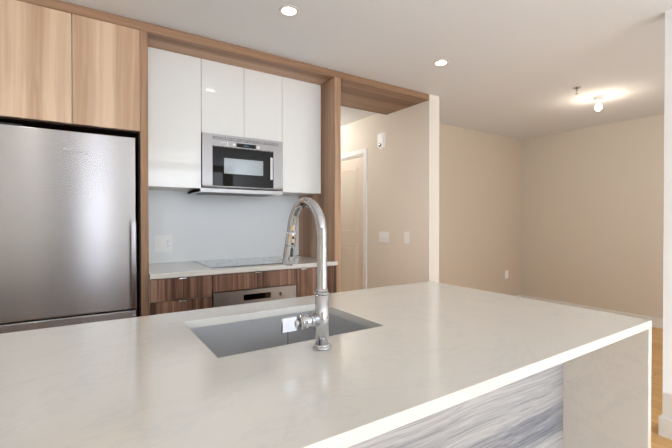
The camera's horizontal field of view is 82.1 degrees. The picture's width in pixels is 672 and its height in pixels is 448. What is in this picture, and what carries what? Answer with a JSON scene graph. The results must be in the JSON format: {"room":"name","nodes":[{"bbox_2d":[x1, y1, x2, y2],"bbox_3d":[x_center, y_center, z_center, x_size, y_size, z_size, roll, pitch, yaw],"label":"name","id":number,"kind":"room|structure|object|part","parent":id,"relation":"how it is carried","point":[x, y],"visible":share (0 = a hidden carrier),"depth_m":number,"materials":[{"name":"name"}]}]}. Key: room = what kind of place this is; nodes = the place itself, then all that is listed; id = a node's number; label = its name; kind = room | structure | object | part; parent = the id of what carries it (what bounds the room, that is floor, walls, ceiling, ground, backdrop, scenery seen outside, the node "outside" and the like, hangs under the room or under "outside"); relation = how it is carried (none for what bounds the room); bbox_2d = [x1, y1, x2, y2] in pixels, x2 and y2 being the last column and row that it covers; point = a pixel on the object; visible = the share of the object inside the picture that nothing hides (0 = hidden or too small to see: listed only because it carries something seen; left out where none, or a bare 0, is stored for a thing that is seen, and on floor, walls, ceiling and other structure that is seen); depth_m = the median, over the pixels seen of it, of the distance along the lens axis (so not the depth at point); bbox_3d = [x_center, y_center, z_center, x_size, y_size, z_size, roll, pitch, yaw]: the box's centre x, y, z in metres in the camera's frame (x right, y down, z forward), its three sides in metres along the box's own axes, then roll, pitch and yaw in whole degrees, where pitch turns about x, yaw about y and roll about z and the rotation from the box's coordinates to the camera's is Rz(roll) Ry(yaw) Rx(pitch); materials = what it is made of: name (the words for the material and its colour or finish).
{"room":"kitchen","nodes":[
{"label":"kitchen","id":0,"kind":"room"},
{"bbox_2d":[148,190,298,262],"bbox_3d":[-2.381,0.005,2.341,4.900,2.440,0.120,0,1,-33],"label":"wall","id":1,"kind":"structure","parent":0,"point":[205,227],"depth_m":3.19,"materials":[{"name":"white paint"}]},
{"bbox_2d":[0,0,75,131],"bbox_3d":[-1.768,-0.884,2.291,0.340,0.658,0.616,0,1,-33],"label":"upper cabinet","id":2,"kind":"object","parent":1,"relation":"attached to","point":[38,37],"depth_m":2.05,"materials":[{"name":"brown wood"}]},
{"bbox_2d":[76,5,143,147],"bbox_3d":[-1.485,-0.885,2.477,0.336,0.658,0.616,0,1,-33],"label":"upper cabinet","id":3,"kind":"object","parent":1,"relation":"attached to","point":[109,47],"depth_m":2.23,"materials":[{"name":"brown wood"}]},
{"bbox_2d":[155,235,171,251],"bbox_3d":[-1.322,0.154,2.958,0.125,0.128,0.010,0,1,-33],"label":"outlet","id":4,"kind":"object","parent":1,"relation":"attached to","point":[163,243],"visible":1,"depth_m":2.96,"materials":[{"name":"white plastic"}]},
{"bbox_2d":[136,36,203,191],"bbox_3d":[-1.213,-0.734,2.785,0.366,0.966,0.401,0,1,-33],"label":"upper cabinet","id":5,"kind":"object","parent":1,"relation":"attached to","point":[164,97],"depth_m":2.61,"materials":[{"name":"white wood"}]},
{"bbox_2d":[204,48,247,137],"bbox_3d":[-0.929,-0.933,2.969,0.313,0.570,0.401,0,1,-33],"label":"upper cabinet","id":6,"kind":"object","parent":1,"relation":"attached to","point":[225,76],"depth_m":2.80,"materials":[{"name":"white wood"}]},
{"bbox_2d":[188,132,282,196],"bbox_3d":[-0.786,-0.432,3.009,0.654,0.426,0.494,0,1,-33],"label":"over-the-range microwave","id":7,"kind":"object","parent":6,"relation":"attached to","point":[239,166],"visible":1,"depth_m":2.85,"materials":[{"name":"silver metal"}]},
{"bbox_2d":[248,60,279,141],"bbox_3d":[-0.667,-0.935,3.141,0.313,0.570,0.401,0,1,-33],"label":"upper cabinet","id":8,"kind":"object","parent":1,"relation":"attached to","point":[263,79],"depth_m":2.96,"materials":[{"name":"white wood"}]},
{"bbox_2d":[280,68,323,195],"bbox_3d":[-0.387,-0.738,3.326,0.356,0.966,0.401,0,1,-33],"label":"upper cabinet","id":9,"kind":"object","parent":1,"relation":"attached to","point":[301,93],"depth_m":3.15,"materials":[{"name":"white wood"}]},
{"bbox_2d":[60,0,671,139],"bbox_3d":[0.247,-1.271,1.805,8.920,0.120,9.000,0,1,-33],"label":"ceiling","id":10,"kind":"structure","parent":0,"point":[518,69],"depth_m":2.65,"materials":[{"name":"white paint"}]},
{"bbox_2d":[279,5,298,15],"bbox_3d":[-0.269,-1.212,2.199,0.116,0.005,0.116,0,1,-33],"label":"recessed light","id":11,"kind":"object","parent":10,"relation":"in","point":[287,10],"visible":1,"depth_m":2.19,"materials":[{"name":"white paint"}]},
{"bbox_2d":[433,59,448,65],"bbox_3d":[0.797,-1.217,2.924,0.116,0.005,0.116,0,1,-33],"label":"recessed light","id":12,"kind":"object","parent":10,"relation":"in","point":[442,62],"visible":1,"depth_m":2.91,"materials":[{"name":"white paint"}]},
{"bbox_2d":[591,95,605,110],"bbox_3d":[2.593,-1.182,3.808,0.120,0.140,0.120,0,1,-33],"label":"light fixture","id":13,"kind":"object","parent":10,"relation":"attached to","point":[598,99],"visible":1,"depth_m":3.79,"materials":[{"name":"white plastic"}]},
{"bbox_2d":[341,94,438,288],"bbox_3d":[0.068,-0.017,5.045,0.137,2.440,3.200,0,1,-33],"label":"wall","id":14,"kind":"structure","parent":0,"point":[402,181],"depth_m":3.98,"materials":[{"name":"beige paint"}]},
{"bbox_2d":[341,156,362,291],"bbox_3d":[0.114,0.201,4.850,0.094,1.991,0.738,0,1,-33],"label":"hallway door","id":15,"kind":"structure","parent":14,"relation":"in","point":[351,224],"depth_m":4.74,"materials":[{"name":"beige paint"}]},
{"bbox_2d":[341,148,366,288],"bbox_3d":[0.165,0.163,4.883,0.153,2.082,0.904,0,1,-33],"label":"door frame","id":16,"kind":"structure","parent":14,"relation":"attached to","point":[359,153],"depth_m":4.49,"materials":[{"name":"white paint"}]},
{"bbox_2d":[377,132,385,148],"bbox_3d":[0.489,-0.906,4.220,0.054,0.170,0.104,0,1,-33],"label":"fire alarm strobe","id":17,"kind":"object","parent":14,"relation":"attached to","point":[381,140],"visible":1,"depth_m":4.19,"materials":[{"name":"white plastic"}]},
{"bbox_2d":[379,231,388,242],"bbox_3d":[0.520,0.149,4.213,0.018,0.120,0.165,0,1,-33],"label":"switch plate","id":18,"kind":"object","parent":14,"relation":"attached to","point":[383,237],"visible":1,"depth_m":4.21,"materials":[{"name":"white plastic"}]},
{"bbox_2d":[404,232,409,243],"bbox_3d":[0.718,0.144,3.918,0.010,0.120,0.074,0,1,-33],"label":"light switch","id":19,"kind":"object","parent":14,"relation":"attached to","point":[406,237],"visible":1,"depth_m":3.91,"materials":[{"name":"white plastic"}]},
{"bbox_2d":[439,123,521,295],"bbox_3d":[1.712,-0.031,5.189,2.772,2.465,0.100,0,1,-33],"label":"wall","id":20,"kind":"structure","parent":0,"point":[480,199],"depth_m":5.30,"materials":[{"name":"beige paint"}]},
{"bbox_2d":[521,114,663,318],"bbox_3d":[4.602,-0.015,3.215,0.100,2.465,6.370,0,1,-33],"label":"wall","id":21,"kind":"structure","parent":0,"point":[592,231],"depth_m":4.99,"materials":[{"name":"beige paint"}]},
{"bbox_2d":[522,295,662,328],"bbox_3d":[4.324,1.160,3.544,0.016,0.110,5.530,0,1,-33],"label":"baseboard","id":22,"kind":"structure","parent":21,"relation":"attached to","point":[656,322],"depth_m":4.85,"materials":[{"name":"white paint"}]},
{"bbox_2d":[651,327,671,447],"bbox_3d":[0.247,1.279,1.825,8.920,0.100,9.000,0,1,-33],"label":"floor","id":23,"kind":"structure","parent":0,"point":[657,441],"depth_m":2.87,"materials":[{"name":"brown wood"}]},
{"bbox_2d":[0,122,136,333],"bbox_3d":[-1.595,0.354,2.343,0.622,1.742,0.673,0,1,-33],"label":"refrigerator","id":24,"kind":"object","parent":23,"relation":"on","point":[67,228],"visible":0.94,"depth_m":2.09,"materials":[{"name":"silver metal"}]},
{"bbox_2d":[136,268,215,316],"bbox_3d":[-1.143,0.777,2.696,0.373,0.889,0.646,0,1,-33],"label":"base cabinet","id":25,"kind":"object","parent":23,"relation":"on","point":[153,297],"depth_m":2.40,"materials":[{"name":"brown wood"}]},
{"bbox_2d":[136,256,339,279],"bbox_3d":[-0.731,0.315,2.954,1.348,0.031,0.661,0,1,-33],"label":"countertop","id":26,"kind":"structure","parent":25,"relation":"on","point":[168,270],"depth_m":2.65,"materials":[{"name":"white stone"}]},
{"bbox_2d":[194,257,281,267],"bbox_3d":[-0.721,0.296,2.967,0.600,0.007,0.505,0,1,-33],"label":"induction cooktop","id":27,"kind":"object","parent":26,"relation":"in","point":[236,262],"visible":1,"depth_m":2.90,"materials":[{"name":"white glass"}]},
{"bbox_2d":[260,264,339,296],"bbox_3d":[-0.319,0.773,3.236,0.354,0.889,0.646,0,1,-33],"label":"base cabinet","id":28,"kind":"object","parent":23,"relation":"on","point":[305,279],"depth_m":2.89,"materials":[{"name":"brown wood"}]},
{"bbox_2d":[211,284,295,307],"bbox_3d":[-0.693,0.784,2.917,0.608,0.656,0.637,0,1,-33],"label":"built-in oven","id":29,"kind":"object","parent":28,"relation":"in","point":[233,297],"visible":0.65,"depth_m":2.67,"materials":[{"name":"silver metal"}]},
{"bbox_2d":[0,281,651,447],"bbox_3d":[-0.424,0.776,0.912,2.800,0.920,1.014,0,1,-33],"label":"kitchen island","id":30,"kind":"object","parent":23,"relation":"on","point":[428,364],"visible":1,"depth_m":0.94,"materials":[{"name":"white stone"}]},
{"bbox_2d":[190,310,369,357],"bbox_3d":[-0.170,0.455,1.208,0.572,0.232,0.447,0,1,-33],"label":"undermount sink","id":31,"kind":"object","parent":30,"relation":"in","point":[227,339],"visible":0.02,"depth_m":1.36,"materials":[{"name":"silver metal"}]},
{"bbox_2d":[281,197,331,350],"bbox_3d":[-0.123,0.122,1.030,0.136,0.385,0.235,0,1,-33],"label":"pull-down faucet","id":32,"kind":"object","parent":30,"relation":"on","point":[318,319],"visible":1,"depth_m":0.96,"materials":[{"name":"silver metal"}]},
{"bbox_3d":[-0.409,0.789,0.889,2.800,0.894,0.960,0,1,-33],"label":"waterfall panel","id":33,"kind":"part","parent":30,"relation":"part of","materials":[{"name":"white stone"}]},
{"bbox_2d":[662,9,671,419],"bbox_3d":[2.986,0.018,0.645,0.120,2.440,3.840,0,1,-33],"label":"wall","id":34,"kind":"structure","parent":0,"point":[667,338],"depth_m":2.20,"materials":[{"name":"white paint"}]},
{"bbox_2d":[658,414,671,439],"bbox_3d":[2.871,1.183,0.707,0.014,0.110,3.654,0,1,-33],"label":"baseboard","id":35,"kind":"structure","parent":34,"relation":"attached to","point":[665,427],"depth_m":2.21,"materials":[{"name":"white paint"}]}
]}

